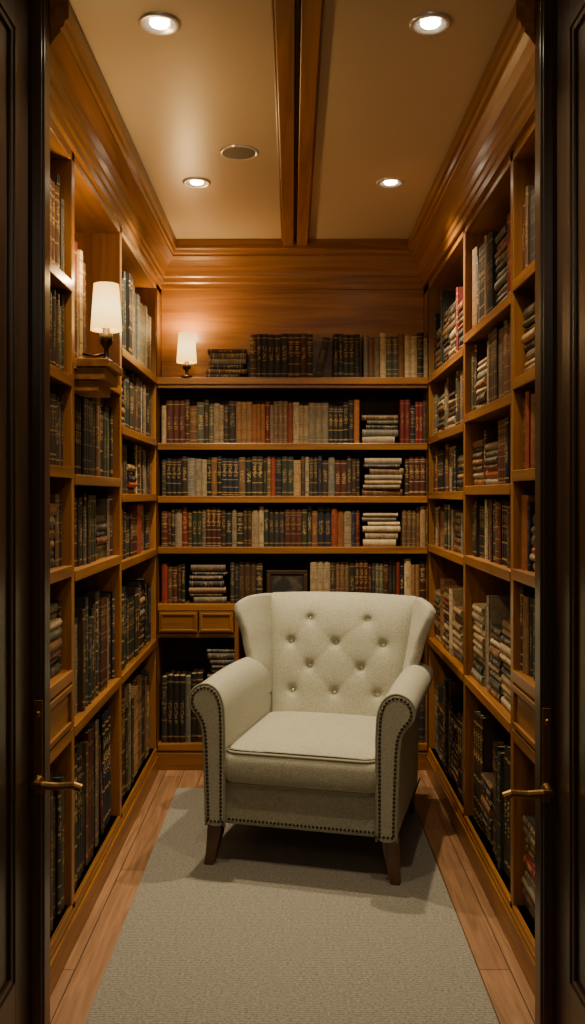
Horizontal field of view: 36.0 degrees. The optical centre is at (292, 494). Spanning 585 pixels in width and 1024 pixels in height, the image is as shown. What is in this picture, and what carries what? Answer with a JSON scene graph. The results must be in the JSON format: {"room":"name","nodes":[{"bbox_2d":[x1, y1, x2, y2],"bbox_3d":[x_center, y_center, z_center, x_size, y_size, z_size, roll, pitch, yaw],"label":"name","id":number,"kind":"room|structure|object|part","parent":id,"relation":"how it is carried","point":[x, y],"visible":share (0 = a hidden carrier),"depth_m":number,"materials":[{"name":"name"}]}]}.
{"room":"library","nodes":[
{"label":"library","id":0,"kind":"room"},
{"bbox_2d":[30,0,30,1023],"bbox_3d":[-0.834,0.043,2.322,0.332,2.665,0.045,0,0,0],"label":"wall","id":1,"kind":"structure","parent":0,"point":[30,0],"depth_m":2.30,"materials":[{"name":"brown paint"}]},
{"bbox_2d":[0,0,29,1023],"bbox_3d":[-0.686,0.043,1.819,0.038,2.647,0.938,0,0,0],"label":"door leaf","id":2,"kind":"structure","parent":1,"relation":"in","point":[14,14],"depth_m":2.16,"materials":[{"name":"brown wood"}]},
{"bbox_2d":[31,0,49,1023],"bbox_3d":[-0.649,0.043,2.315,0.036,2.664,0.059,0,0,0],"label":"door jamb","id":3,"kind":"object","parent":1,"relation":"attached to","point":[40,9],"depth_m":2.29,"materials":[{"name":"black wood"}]},
{"bbox_2d":[31,700,82,794],"bbox_3d":[-0.593,0.640,2.261,0.138,0.240,0.050,0,0,0],"label":"door handle","id":4,"kind":"object","parent":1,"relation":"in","point":[38,784],"depth_m":2.28,"materials":[{"name":"gold metal"}]},
{"bbox_2d":[50,0,534,288],"bbox_3d":[0.000,-1.172,3.483,1.350,0.234,2.274,0,0,0],"label":"trim","id":5,"kind":"structure","parent":1,"relation":"attached to","point":[83,108],"depth_m":3.42,"materials":[{"name":"brown wood"}]},
{"bbox_3d":[0.000,-1.172,3.483,1.350,0.234,2.274,0,0,0],"label":"crown molding","id":6,"kind":"part","parent":5,"relation":"part of","materials":[{"name":"brown wood"}]},
{"bbox_2d":[69,0,515,238],"bbox_3d":[0.000,-1.330,1.875,2.200,0.080,6.150,0,0,0],"label":"ceiling","id":7,"kind":"structure","parent":0,"point":[393,101],"depth_m":2.94,"materials":[{"name":"beige paint"}]},
{"bbox_2d":[138,12,180,35],"bbox_3d":[-0.363,-1.286,2.460,0.116,0.008,0.116,0,0,0],"label":"recessed light","id":8,"kind":"object","parent":7,"relation":"in","point":[156,23],"visible":1,"depth_m":2.45,"materials":[{"name":"white metal"}]},
{"bbox_3d":[-0.363,-1.285,2.460,0.054,0.007,0.054,0,0,0],"label":"bulb","id":9,"kind":"part","parent":8,"relation":"part of","materials":[{"name":"white glass"}]},
{"bbox_2d":[183,177,210,187],"bbox_3d":[-0.395,-1.286,3.710,0.116,0.008,0.116,0,0,0],"label":"recessed light","id":10,"kind":"object","parent":7,"relation":"in","point":[193,182],"visible":1,"depth_m":3.70,"materials":[{"name":"white metal"}]},
{"bbox_3d":[-0.395,-1.285,3.710,0.054,0.007,0.054,0,0,0],"label":"bulb","id":11,"kind":"part","parent":10,"relation":"part of","materials":[{"name":"white glass"}]},
{"bbox_2d":[220,144,258,159],"bbox_3d":[-0.200,-1.287,3.385,0.148,0.007,0.148,0,0,0],"label":"ceiling speaker","id":12,"kind":"object","parent":7,"relation":"in","point":[236,151],"depth_m":3.38},
{"bbox_2d":[271,0,324,245],"bbox_3d":[0.014,-1.272,3.280,0.140,0.034,2.560,0,0,0],"label":"ceiling beam","id":13,"kind":"structure","parent":7,"relation":"attached to","point":[297,25],"depth_m":2.89,"materials":[{"name":"brown wood"}]},
{"bbox_2d":[376,177,404,187],"bbox_3d":[0.404,-1.286,3.710,0.116,0.008,0.116,0,0,0],"label":"recessed light","id":14,"kind":"object","parent":7,"relation":"in","point":[388,182],"visible":1,"depth_m":3.70,"materials":[{"name":"white metal"}]},
{"bbox_3d":[0.404,-1.285,3.710,0.054,0.007,0.054,0,0,0],"label":"bulb","id":15,"kind":"part","parent":14,"relation":"part of","materials":[{"name":"white glass"}]},
{"bbox_2d":[409,12,451,35],"bbox_3d":[0.377,-1.286,2.460,0.116,0.008,0.116,0,0,0],"label":"recessed light","id":16,"kind":"object","parent":7,"relation":"in","point":[428,23],"visible":1,"depth_m":2.45,"materials":[{"name":"white metal"}]},
{"bbox_3d":[0.377,-1.285,2.460,0.054,0.007,0.054,0,0,0],"label":"bulb","id":17,"kind":"part","parent":16,"relation":"part of","materials":[{"name":"white glass"}]},
{"bbox_2d":[49,770,535,1023],"bbox_3d":[0.000,1.405,1.875,2.200,0.060,6.150,0,0,0],"label":"floor","id":18,"kind":"structure","parent":0,"point":[512,999],"depth_m":2.97,"materials":[{"name":"brown wood"}]},
{"bbox_2d":[50,117,165,995],"bbox_3d":[-0.782,0.045,3.579,0.425,2.660,2.443,0,0,0],"label":"bookcase","id":19,"kind":"object","parent":18,"relation":"on","point":[107,250],"visible":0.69,"depth_m":3.32,"materials":[{"name":"brown wood"}]},
{"bbox_2d":[50,174,151,932],"bbox_3d":[-0.795,0.152,3.426,0.226,2.206,2.048,0,0,0],"label":"books","id":20,"kind":"object","parent":19,"relation":"on","point":[93,422],"visible":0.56,"depth_m":3.21,"materials":[{"name":"paper"}]},
{"bbox_2d":[83,282,121,362],"bbox_3d":[-0.606,-0.552,2.904,0.115,0.252,0.100,0,0,33],"label":"wall sconce","id":21,"kind":"object","parent":19,"relation":"attached to","point":[106,310],"visible":0.95,"depth_m":2.87,"materials":[{"name":"white fabric"}]},
{"bbox_3d":[-0.600,-0.604,2.900,0.100,0.148,0.100,0,0,0],"label":"lamp shade","id":22,"kind":"part","parent":21,"relation":"part of","materials":[{"name":"white fabric"}]},
{"bbox_2d":[84,788,498,1023],"bbox_3d":[-0.003,1.370,2.400,1.075,0.008,3.600,0,0,0],"label":"rug","id":23,"kind":"object","parent":18,"relation":"on","point":[285,926],"visible":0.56,"depth_m":2.77,"materials":[{"name":"carpet"}]},
{"bbox_2d":[189,592,435,884],"bbox_3d":[0.128,0.900,3.640,0.868,0.932,0.886,0,0,15],"label":"wingback armchair","id":24,"kind":"object","parent":23,"relation":"on","point":[316,729],"visible":1,"depth_m":3.43,"materials":[{"name":"fabric"}]},
{"bbox_3d":[-0.231,0.949,3.644,0.137,0.533,0.688,0,0,15],"label":"arm","id":25,"kind":"part","parent":24,"relation":"part of","materials":[{"name":"fabric"}]},
{"bbox_2d":[223,711,376,795],"bbox_3d":[0.101,0.983,3.535,0.604,0.158,0.670,0,0,15],"label":"seat cushion","id":26,"kind":"object","parent":24,"relation":"on","point":[322,753],"depth_m":3.27,"materials":[{"name":"fabric"}]},
{"bbox_3d":[0.117,1.129,3.594,0.690,0.175,0.692,0,0,15],"label":"seat","id":27,"kind":"part","parent":24,"relation":"part of","materials":[{"name":"fabric"}]},
{"bbox_3d":[0.106,0.953,3.554,0.818,0.500,0.691,0,0,15],"label":"nailhead trim","id":28,"kind":"part","parent":24,"relation":"part of","materials":[{"name":"brown metal"}]},
{"bbox_3d":[0.197,0.750,3.906,0.650,0.632,0.336,0,0,15],"label":"backrest","id":29,"kind":"part","parent":24,"relation":"part of","materials":[{"name":"fabric"}]},
{"bbox_3d":[0.444,0.949,3.470,0.137,0.533,0.688,0,0,15],"label":"arm","id":30,"kind":"part","parent":24,"relation":"part of","materials":[{"name":"fabric"}]},
{"bbox_2d":[157,289,427,769],"bbox_3d":[0.000,0.043,4.643,1.348,2.664,0.345,0,0,0],"label":"bookcase","id":31,"kind":"object","parent":18,"relation":"on","point":[218,318],"visible":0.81,"depth_m":4.62,"materials":[{"name":"brown wood"}]},
{"bbox_2d":[177,332,196,376],"bbox_3d":[-0.528,-0.697,4.530,0.100,0.222,0.181,0,0,0],"label":"table lamp","id":32,"kind":"object","parent":31,"relation":"attached to","point":[186,351],"visible":0.99,"depth_m":4.46,"materials":[{"name":"white fabric"}]},
{"bbox_2d":[267,570,306,592],"bbox_3d":[-0.028,0.462,4.565,0.206,0.165,0.070,0,0,0],"label":"picture frame","id":33,"kind":"object","parent":31,"relation":"in","point":[277,580],"visible":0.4,"depth_m":4.54,"materials":[{"name":"brown wood"}]},
{"bbox_2d":[162,333,427,742],"bbox_3d":[0.013,0.218,4.589,1.343,2.054,0.206,0,0,0],"label":"books","id":34,"kind":"object","parent":31,"relation":"on","point":[283,355],"visible":0.76,"depth_m":4.53,"materials":[{"name":"paper"}]},
{"bbox_2d":[419,117,534,995],"bbox_3d":[0.829,0.045,3.579,0.332,2.660,2.443,0,0,0],"label":"bookcase","id":35,"kind":"object","parent":18,"relation":"on","point":[481,577],"visible":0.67,"depth_m":3.28,"materials":[{"name":"brown wood"}]},
{"bbox_2d":[433,185,534,920],"bbox_3d":[0.793,0.148,3.427,0.210,2.212,2.048,0,0,0],"label":"books","id":36,"kind":"object","parent":35,"relation":"in","point":[491,261],"visible":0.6,"depth_m":3.24,"materials":[{"name":"paper"}]},
{"bbox_2d":[554,0,554,1023],"bbox_3d":[0.834,0.043,2.322,0.332,2.665,0.045,0,0,0],"label":"wall","id":37,"kind":"structure","parent":0,"point":[554,0],"depth_m":2.30,"materials":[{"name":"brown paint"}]},
{"bbox_2d":[502,708,553,802],"bbox_3d":[0.593,0.660,2.261,0.138,0.240,0.050,0,0,0],"label":"door handle","id":38,"kind":"object","parent":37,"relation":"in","point":[546,792],"depth_m":2.28,"materials":[{"name":"gold metal"}]},
{"bbox_2d":[535,0,553,1023],"bbox_3d":[0.649,0.043,2.315,0.036,2.664,0.059,0,0,0],"label":"door jamb","id":39,"kind":"object","parent":37,"relation":"attached to","point":[544,9],"depth_m":2.29,"materials":[{"name":"black wood"}]},
{"bbox_2d":[555,0,584,1023],"bbox_3d":[0.686,0.043,1.819,0.038,2.647,0.938,0,0,0],"label":"door leaf","id":40,"kind":"structure","parent":37,"relation":"in","point":[569,14],"depth_m":2.18,"materials":[{"name":"brown wood"}]}
]}

